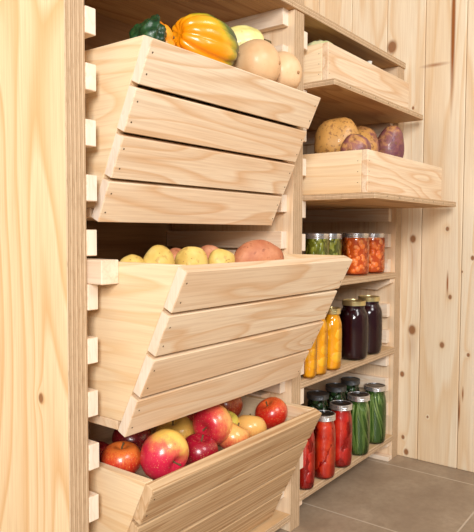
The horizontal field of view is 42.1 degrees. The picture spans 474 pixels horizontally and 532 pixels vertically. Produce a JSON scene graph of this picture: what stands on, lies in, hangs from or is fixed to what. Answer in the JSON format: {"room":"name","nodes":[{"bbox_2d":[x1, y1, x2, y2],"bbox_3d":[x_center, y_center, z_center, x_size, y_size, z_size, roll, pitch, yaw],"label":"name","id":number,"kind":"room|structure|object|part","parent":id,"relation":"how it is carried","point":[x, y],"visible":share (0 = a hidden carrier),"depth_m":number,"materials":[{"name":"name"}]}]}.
{"room":"pantry","nodes":[
{"label":"pantry","id":0,"kind":"room"},
{"bbox_2d":[275,455,473,531],"bbox_3d":[0.492,0.783,-0.082,3.460,0.050,3.600,3,4,37],"label":"floor","id":1,"kind":"structure","parent":0,"point":[401,493],"depth_m":1.72,"materials":[{"name":"tile"}]},
{"bbox_2d":[0,0,405,531],"bbox_3d":[-0.023,-0.214,1.619,0.414,1.750,1.345,3,4,37],"label":"shelving unit","id":2,"kind":"object","parent":1,"relation":"on","point":[47,455],"visible":0.33,"depth_m":1.05,"materials":[{"name":"brown wood"}]},
{"bbox_3d":[-0.419,-0.187,1.101,0.410,1.750,0.040,3,4,37],"label":"panel","id":3,"kind":"part","parent":2,"relation":"part of","materials":[{"name":"beige wood"}]},
{"bbox_3d":[-0.187,0.011,1.752,0.008,1.283,1.260,3,4,37],"label":"panel","id":4,"kind":"part","parent":2,"relation":"part of","materials":[{"name":"beige wood"}]},
{"bbox_2d":[85,35,320,224],"bbox_3d":[-0.133,-0.236,1.302,0.423,0.295,0.624,3,4,37],"label":"bin","id":5,"kind":"object","parent":2,"relation":"attached to","point":[183,136],"visible":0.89,"depth_m":1.11,"materials":[{"name":"brown wood"}]},
{"bbox_2d":[129,14,166,41],"bbox_3d":[-0.158,-0.403,1.088,0.076,0.089,0.067,3,4,37],"label":"gourd","id":6,"kind":"object","parent":5,"relation":"on","point":[152,27],"visible":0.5,"depth_m":1.07,"materials":[{"name":"green food"}]},
{"bbox_2d":[160,21,174,45],"bbox_3d":[-0.141,-0.407,1.121,0.058,0.077,0.058,0,3,-9],"label":"gourd","id":7,"kind":"object","parent":5,"relation":"on","point":[169,38],"visible":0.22,"depth_m":1.10,"materials":[{"name":"orange food"}]},
{"bbox_2d":[172,13,238,65],"bbox_3d":[-0.060,-0.434,1.210,0.114,0.112,0.148,3,4,37],"label":"squash","id":8,"kind":"object","parent":5,"relation":"on","point":[203,34],"visible":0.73,"depth_m":1.16,"materials":[{"name":"orange food"}]},
{"bbox_2d":[233,39,280,80],"bbox_3d":[0.028,-0.419,1.291,0.137,0.102,0.102,3,4,37],"label":"butternut squash","id":9,"kind":"object","parent":5,"relation":"on","point":[259,57],"visible":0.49,"depth_m":1.24,"materials":[{"name":"beige food"}]},
{"bbox_2d":[275,51,301,88],"bbox_3d":[0.072,-0.424,1.368,0.159,0.091,0.092,3,4,37],"label":"butternut squash","id":10,"kind":"object","parent":5,"relation":"on","point":[290,75],"visible":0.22,"depth_m":1.31,"materials":[{"name":"beige food"}]},
{"bbox_2d":[231,25,271,44],"bbox_3d":[0.012,-0.500,1.399,0.094,0.090,0.113,3,4,37],"label":"squash","id":11,"kind":"object","parent":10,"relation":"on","point":[244,33],"visible":0.22,"depth_m":1.36,"materials":[{"name":"yellow food"}]},
{"bbox_2d":[88,390,321,531],"bbox_3d":[-0.136,0.477,1.341,0.423,0.295,0.624,3,4,37],"label":"bin","id":12,"kind":"object","parent":2,"relation":"on","point":[237,487],"visible":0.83,"depth_m":1.19,"materials":[{"name":"brown wood"}]},
{"bbox_2d":[96,441,108,461],"bbox_3d":[-0.270,0.363,1.164,0.076,0.063,0.076,3,4,37],"label":"apple","id":13,"kind":"object","parent":12,"relation":"in","point":[102,445],"visible":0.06,"depth_m":1.15,"materials":[{"name":"red food"}]},
{"bbox_2d":[101,441,140,473],"bbox_3d":[-0.210,0.350,1.116,0.074,0.063,0.074,3,4,37],"label":"apple","id":14,"kind":"object","parent":12,"relation":"in","point":[125,455],"visible":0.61,"depth_m":1.09,"materials":[{"name":"food"}]},
{"bbox_2d":[112,429,151,450],"bbox_3d":[-0.211,0.344,1.234,0.080,0.066,0.080,3,4,37],"label":"apple","id":15,"kind":"object","parent":12,"relation":"in","point":[139,438],"visible":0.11,"depth_m":1.20,"materials":[{"name":"red food"}]},
{"bbox_2d":[140,429,188,479],"bbox_3d":[-0.132,0.341,1.111,0.079,0.091,0.093,3,4,37],"label":"apple","id":16,"kind":"object","parent":12,"relation":"in","point":[165,451],"visible":0.94,"depth_m":1.08,"materials":[{"name":"red food"}]},
{"bbox_2d":[155,416,194,437],"bbox_3d":[-0.130,0.352,1.294,0.086,0.075,0.084,3,4,37],"label":"apple","id":17,"kind":"object","parent":12,"relation":"on","point":[183,425],"visible":0.29,"depth_m":1.27,"materials":[{"name":"yellow food"}]},
{"bbox_2d":[187,413,194,420],"bbox_3d":[-0.114,0.346,1.387,0.080,0.066,0.080,3,4,37],"label":"apple","id":18,"kind":"object","parent":12,"relation":"in","point":[190,416],"visible":0.02,"depth_m":1.35,"materials":[{"name":"red food"}]},
{"bbox_2d":[185,433,217,464],"bbox_3d":[-0.074,0.363,1.206,0.075,0.065,0.075,3,4,37],"label":"apple","id":19,"kind":"object","parent":12,"relation":"on","point":[201,446],"visible":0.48,"depth_m":1.18,"materials":[{"name":"red food"}]},
{"bbox_2d":[192,404,232,444],"bbox_3d":[-0.051,0.326,1.271,0.087,0.087,0.073,3,4,37],"label":"apple","id":20,"kind":"object","parent":12,"relation":"in","point":[215,422],"visible":0.82,"depth_m":1.24,"materials":[{"name":"red food"}]},
{"bbox_2d":[220,397,242,415],"bbox_3d":[-0.024,0.325,1.439,0.076,0.073,0.074,3,4,37],"label":"apple","id":21,"kind":"object","parent":12,"relation":"in","point":[235,406],"visible":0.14,"depth_m":1.41,"materials":[{"name":"red food"}]},
{"bbox_2d":[227,410,238,424],"bbox_3d":[-0.026,0.349,1.360,0.065,0.057,0.066,3,4,37],"label":"apple","id":22,"kind":"object","parent":12,"relation":"in","point":[235,419],"visible":0.09,"depth_m":1.35,"materials":[{"name":"yellow food"}]},
{"bbox_2d":[218,423,249,448],"bbox_3d":[-0.008,0.359,1.289,0.072,0.067,0.071,3,4,37],"label":"apple","id":23,"kind":"object","parent":12,"relation":"in","point":[238,433],"visible":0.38,"depth_m":1.26,"materials":[{"name":"orange food"}]},
{"bbox_2d":[238,414,266,436],"bbox_3d":[0.030,0.361,1.367,0.073,0.065,0.072,3,4,37],"label":"apple","id":24,"kind":"object","parent":12,"relation":"on","point":[254,425],"visible":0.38,"depth_m":1.34,"materials":[{"name":"yellow food"}]},
{"bbox_2d":[255,397,287,428],"bbox_3d":[0.080,0.342,1.432,0.078,0.071,0.076,3,4,37],"label":"apple","id":25,"kind":"object","parent":12,"relation":"in","point":[273,410],"visible":0.9,"depth_m":1.41,"materials":[{"name":"red food"}]},
{"bbox_2d":[87,250,352,436],"bbox_3d":[-0.069,0.124,1.272,0.404,0.296,0.624,3,4,37],"label":"bin","id":26,"kind":"object","parent":2,"relation":"attached to","point":[176,341],"visible":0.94,"depth_m":1.05,"materials":[{"name":"brown wood"}]},
{"bbox_2d":[120,254,144,262],"bbox_3d":[-0.181,0.007,1.062,0.050,0.055,0.052,3,4,37],"label":"potato","id":27,"kind":"object","parent":26,"relation":"on","point":[130,258],"visible":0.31,"depth_m":1.05,"materials":[{"name":"yellow food"}]},
{"bbox_2d":[143,245,174,263],"bbox_3d":[-0.136,-0.003,1.088,0.056,0.068,0.061,1,3,21],"label":"potato","id":28,"kind":"object","parent":26,"relation":"on","point":[161,254],"visible":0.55,"depth_m":1.07,"materials":[{"name":"yellow food"}]},
{"bbox_2d":[170,248,180,259],"bbox_3d":[-0.124,-0.009,1.286,0.061,0.059,0.073,3,4,37],"label":"potato","id":29,"kind":"object","parent":26,"relation":"on","point":[174,251],"visible":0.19,"depth_m":1.27,"materials":[{"name":"pink food"}]},
{"bbox_2d":[175,246,207,264],"bbox_3d":[-0.085,-0.004,1.155,0.057,0.065,0.066,3,4,37],"label":"potato","id":30,"kind":"object","parent":26,"relation":"on","point":[189,255],"visible":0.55,"depth_m":1.13,"materials":[{"name":"yellow food"}]},
{"bbox_2d":[201,245,218,258],"bbox_3d":[-0.057,-0.013,1.324,0.068,0.066,0.073,3,4,37],"label":"potato","id":31,"kind":"object","parent":26,"relation":"on","point":[208,249],"visible":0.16,"depth_m":1.30,"materials":[{"name":"pink food"}]},
{"bbox_2d":[208,249,234,263],"bbox_3d":[-0.032,-0.004,1.218,0.054,0.062,0.063,3,4,37],"label":"potato","id":32,"kind":"object","parent":26,"relation":"on","point":[217,255],"visible":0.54,"depth_m":1.19,"materials":[{"name":"yellow food"}]},
{"bbox_2d":[234,239,283,261],"bbox_3d":[0.048,-0.019,1.345,0.116,0.078,0.067,-1,3,-25],"label":"potato","id":33,"kind":"object","parent":26,"relation":"on","point":[254,250],"visible":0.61,"depth_m":1.32,"materials":[{"name":"food"}]},
{"bbox_3d":[-0.220,0.636,1.413,0.410,0.018,0.630,3,4,37],"label":"shelf","id":34,"kind":"part","parent":2,"relation":"part of","materials":[{"name":"brown wood"}]},
{"bbox_2d":[300,428,314,489],"bbox_3d":[0.178,0.494,1.612,0.052,0.174,0.052,3,4,37],"label":"jar","id":35,"kind":"object","parent":2,"relation":"on","point":[307,473],"visible":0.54,"depth_m":1.59,"materials":[{"name":"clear glass"}]},
{"bbox_2d":[302,337,316,378],"bbox_3d":[0.186,0.204,1.585,0.041,0.169,0.041,3,4,37],"label":"jar","id":36,"kind":"object","parent":2,"relation":"on","point":[310,364],"visible":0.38,"depth_m":1.57,"materials":[{"name":"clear glass"}]},
{"bbox_2d":[304,233,329,254],"bbox_3d":[0.226,-0.029,1.738,0.070,0.126,0.070,3,4,37],"label":"jar","id":37,"kind":"object","parent":2,"relation":"on","point":[315,243],"visible":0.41,"depth_m":1.71,"materials":[{"name":"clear glass"}]},
{"bbox_2d":[307,390,328,409],"bbox_3d":[0.245,0.476,1.877,0.069,0.181,0.069,3,4,37],"label":"jar","id":38,"kind":"object","parent":2,"relation":"on","point":[317,399],"visible":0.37,"depth_m":1.85,"materials":[{"name":"clear glass"}]},
{"bbox_3d":[0.246,0.388,1.872,0.058,0.001,0.058,3,4,37],"label":"lid","id":39,"kind":"part","parent":38,"relation":"part of","materials":[{"name":"black metal"}]},
{"bbox_2d":[316,319,327,375],"bbox_3d":[0.213,0.202,1.625,0.054,0.169,0.054,3,4,37],"label":"jar","id":40,"kind":"object","parent":2,"relation":"on","point":[322,337],"visible":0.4,"depth_m":1.60,"materials":[{"name":"clear glass"}]},
{"bbox_2d":[314,410,335,479],"bbox_3d":[0.237,0.489,1.685,0.065,0.176,0.065,3,4,37],"label":"jar","id":41,"kind":"object","parent":2,"relation":"on","point":[324,431],"visible":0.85,"depth_m":1.66,"materials":[{"name":"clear glass"}]},
{"bbox_3d":[0.238,0.403,1.680,0.054,0.001,0.054,3,4,37],"label":"lid","id":42,"kind":"part","parent":41,"relation":"part of","materials":[{"name":"metal"}]},
{"bbox_2d":[325,307,341,370],"bbox_3d":[0.259,0.198,1.686,0.057,0.169,0.057,3,4,37],"label":"jar","id":43,"kind":"object","parent":2,"relation":"on","point":[333,320],"visible":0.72,"depth_m":1.66,"materials":[{"name":"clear glass"}]},
{"bbox_2d":[329,233,341,254],"bbox_3d":[0.275,-0.034,1.823,0.070,0.126,0.070,3,4,37],"label":"jar","id":44,"kind":"object","parent":2,"relation":"on","point":[335,248],"visible":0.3,"depth_m":1.79,"materials":[{"name":"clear glass"}]},
{"bbox_2d":[325,383,346,410],"bbox_3d":[0.316,0.471,1.974,0.069,0.181,0.069,3,4,37],"label":"jar","id":45,"kind":"object","parent":2,"relation":"on","point":[336,391],"visible":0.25,"depth_m":1.95,"materials":[{"name":"clear glass"}]},
{"bbox_3d":[0.317,0.383,1.969,0.058,0.001,0.058,3,4,37],"label":"lid","id":46,"kind":"part","parent":45,"relation":"part of","materials":[{"name":"black metal"}]},
{"bbox_2d":[330,400,352,467],"bbox_3d":[0.298,0.482,1.769,0.067,0.181,0.067,3,4,37],"label":"jar","id":47,"kind":"object","parent":2,"relation":"on","point":[342,408],"visible":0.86,"depth_m":1.74,"materials":[{"name":"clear glass"}]},
{"bbox_3d":[0.298,0.394,1.765,0.056,0.001,0.056,3,4,37],"label":"lid","id":48,"kind":"part","parent":47,"relation":"part of","materials":[{"name":"metal"}]},
{"bbox_3d":[0.175,0.574,1.929,0.413,0.018,0.586,3,4,37],"label":"shelf","id":49,"kind":"part","parent":2,"relation":"part of","materials":[{"name":"brown wood"}]},
{"bbox_3d":[0.177,0.281,1.913,0.413,0.020,0.586,3,4,37],"label":"shelf","id":50,"kind":"part","parent":2,"relation":"part of","materials":[{"name":"brown wood"}]},
{"bbox_2d":[341,376,359,400],"bbox_3d":[0.379,0.467,2.061,0.066,0.181,0.066,-2,4,-31],"label":"jar","id":51,"kind":"object","parent":2,"relation":"on","point":[352,383],"visible":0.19,"depth_m":2.04,"materials":[{"name":"clear glass"}]},
{"bbox_3d":[0.380,0.378,2.057,0.055,0.001,0.055,3,4,37],"label":"lid","id":52,"kind":"part","parent":51,"relation":"part of","materials":[{"name":"silver metal"}]},
{"bbox_3d":[0.367,-0.008,2.150,0.410,1.285,0.046,3,4,37],"label":"panel","id":53,"kind":"part","parent":2,"relation":"part of","materials":[{"name":"beige wood"}]},
{"bbox_2d":[340,299,368,360],"bbox_3d":[0.346,0.188,1.831,0.088,0.174,0.088,3,4,37],"label":"jar","id":54,"kind":"object","parent":2,"relation":"on","point":[353,316],"visible":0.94,"depth_m":1.80,"materials":[{"name":"clear glass"}]},
{"bbox_2d":[342,233,368,275],"bbox_3d":[0.360,-0.037,1.872,0.083,0.127,0.083,3,4,37],"label":"jar","id":55,"kind":"object","parent":2,"relation":"on","point":[355,246],"visible":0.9,"depth_m":1.84,"materials":[{"name":"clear glass"}]},
{"bbox_3d":[0.360,-0.036,1.872,0.083,0.125,0.083,3,4,37],"label":"glass","id":56,"kind":"part","parent":55,"relation":"part of","materials":[{"name":"orange glass"}]},
{"bbox_2d":[347,391,369,455],"bbox_3d":[0.367,0.477,1.866,0.070,0.181,0.070,3,4,37],"label":"jar","id":57,"kind":"object","parent":2,"relation":"on","point":[360,412],"visible":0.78,"depth_m":1.84,"materials":[{"name":"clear glass"}]},
{"bbox_3d":[0.368,0.389,1.861,0.059,0.001,0.059,3,4,37],"label":"lid","id":58,"kind":"part","parent":57,"relation":"part of","materials":[{"name":"metal"}]},
{"bbox_2d":[303,42,422,131],"bbox_3d":[0.225,-0.511,1.836,0.466,0.115,0.582,3,4,37],"label":"drawer","id":59,"kind":"object","parent":2,"relation":"on","point":[347,85],"visible":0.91,"depth_m":1.67,"materials":[{"name":"brown wood"}]},
{"bbox_2d":[307,39,333,45],"bbox_3d":[0.219,-0.531,1.631,0.122,0.137,0.124,3,4,37],"label":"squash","id":60,"kind":"object","parent":59,"relation":"in","point":[319,41],"visible":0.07,"depth_m":1.60,"materials":[{"name":"beige food"}]},
{"bbox_3d":[0.225,-0.461,1.839,0.465,0.015,0.582,3,4,37],"label":"board","id":61,"kind":"part","parent":59,"relation":"part of","materials":[{"name":"beige wood"}]},
{"bbox_3d":[0.178,0.034,1.899,0.413,0.018,0.586,3,4,37],"label":"shelf","id":62,"kind":"part","parent":2,"relation":"part of","materials":[{"name":"brown wood"}]},
{"bbox_2d":[358,295,381,354],"bbox_3d":[0.410,0.182,1.918,0.084,0.177,0.084,3,4,37],"label":"jar","id":63,"kind":"object","parent":2,"relation":"on","point":[372,306],"visible":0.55,"depth_m":1.88,"materials":[{"name":"clear glass"}]},
{"bbox_2d":[364,382,385,443],"bbox_3d":[0.441,0.471,1.968,0.073,0.183,0.073,3,4,37],"label":"jar","id":64,"kind":"object","parent":2,"relation":"on","point":[377,402],"visible":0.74,"depth_m":1.94,"materials":[{"name":"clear glass"}]},
{"bbox_3d":[0.441,0.381,1.964,0.062,0.001,0.062,3,4,37],"label":"lid","id":65,"kind":"part","parent":64,"relation":"part of","materials":[{"name":"metal"}]},
{"bbox_2d":[368,233,384,273],"bbox_3d":[0.431,-0.042,1.965,0.081,0.127,0.081,3,4,42],"label":"jar","id":66,"kind":"object","parent":2,"relation":"on","point":[376,240],"visible":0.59,"depth_m":1.93,"materials":[{"name":"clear glass"}]},
{"bbox_2d":[302,149,455,209],"bbox_3d":[0.267,-0.238,1.818,0.574,0.119,0.582,3,4,37],"label":"drawer","id":67,"kind":"object","parent":2,"relation":"on","point":[365,178],"visible":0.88,"depth_m":1.55,"materials":[{"name":"brown wood"}]},
{"bbox_2d":[314,117,358,153],"bbox_3d":[0.271,-0.327,1.662,0.123,0.145,0.128,3,4,37],"label":"potato","id":68,"kind":"object","parent":67,"relation":"on","point":[329,136],"visible":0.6,"depth_m":1.61,"materials":[{"name":"brown food"}]},
{"bbox_2d":[340,134,370,150],"bbox_3d":[0.298,-0.286,1.550,0.077,0.091,0.080,3,4,37],"label":"rutabaga","id":69,"kind":"object","parent":67,"relation":"on","point":[353,141],"visible":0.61,"depth_m":1.52,"materials":[{"name":"purple food"}]},
{"bbox_2d":[357,126,378,151],"bbox_3d":[0.369,-0.340,1.810,0.099,0.150,0.104,3,4,37],"label":"rutabaga","id":70,"kind":"object","parent":67,"relation":"on","point":[367,132],"visible":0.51,"depth_m":1.77,"materials":[{"name":"food"}]},
{"bbox_3d":[0.267,-0.186,1.821,0.573,0.015,0.582,3,4,37],"label":"board","id":71,"kind":"part","parent":67,"relation":"part of","materials":[{"name":"beige wood"}]},
{"bbox_2d":[378,125,403,157],"bbox_3d":[0.465,-0.348,1.887,0.091,0.159,0.096,3,4,37],"label":"rutabaga","id":72,"kind":"object","parent":67,"relation":"on","point":[390,140],"visible":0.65,"depth_m":1.85,"materials":[{"name":"purple food"}]},
{"bbox_2d":[304,0,473,472],"bbox_3d":[1.542,-0.364,1.290,3.379,2.100,0.033,3,4,37],"label":"wall","id":73,"kind":"structure","parent":0,"point":[434,39],"depth_m":1.97,"materials":[{"name":"brown wood"}]}
]}

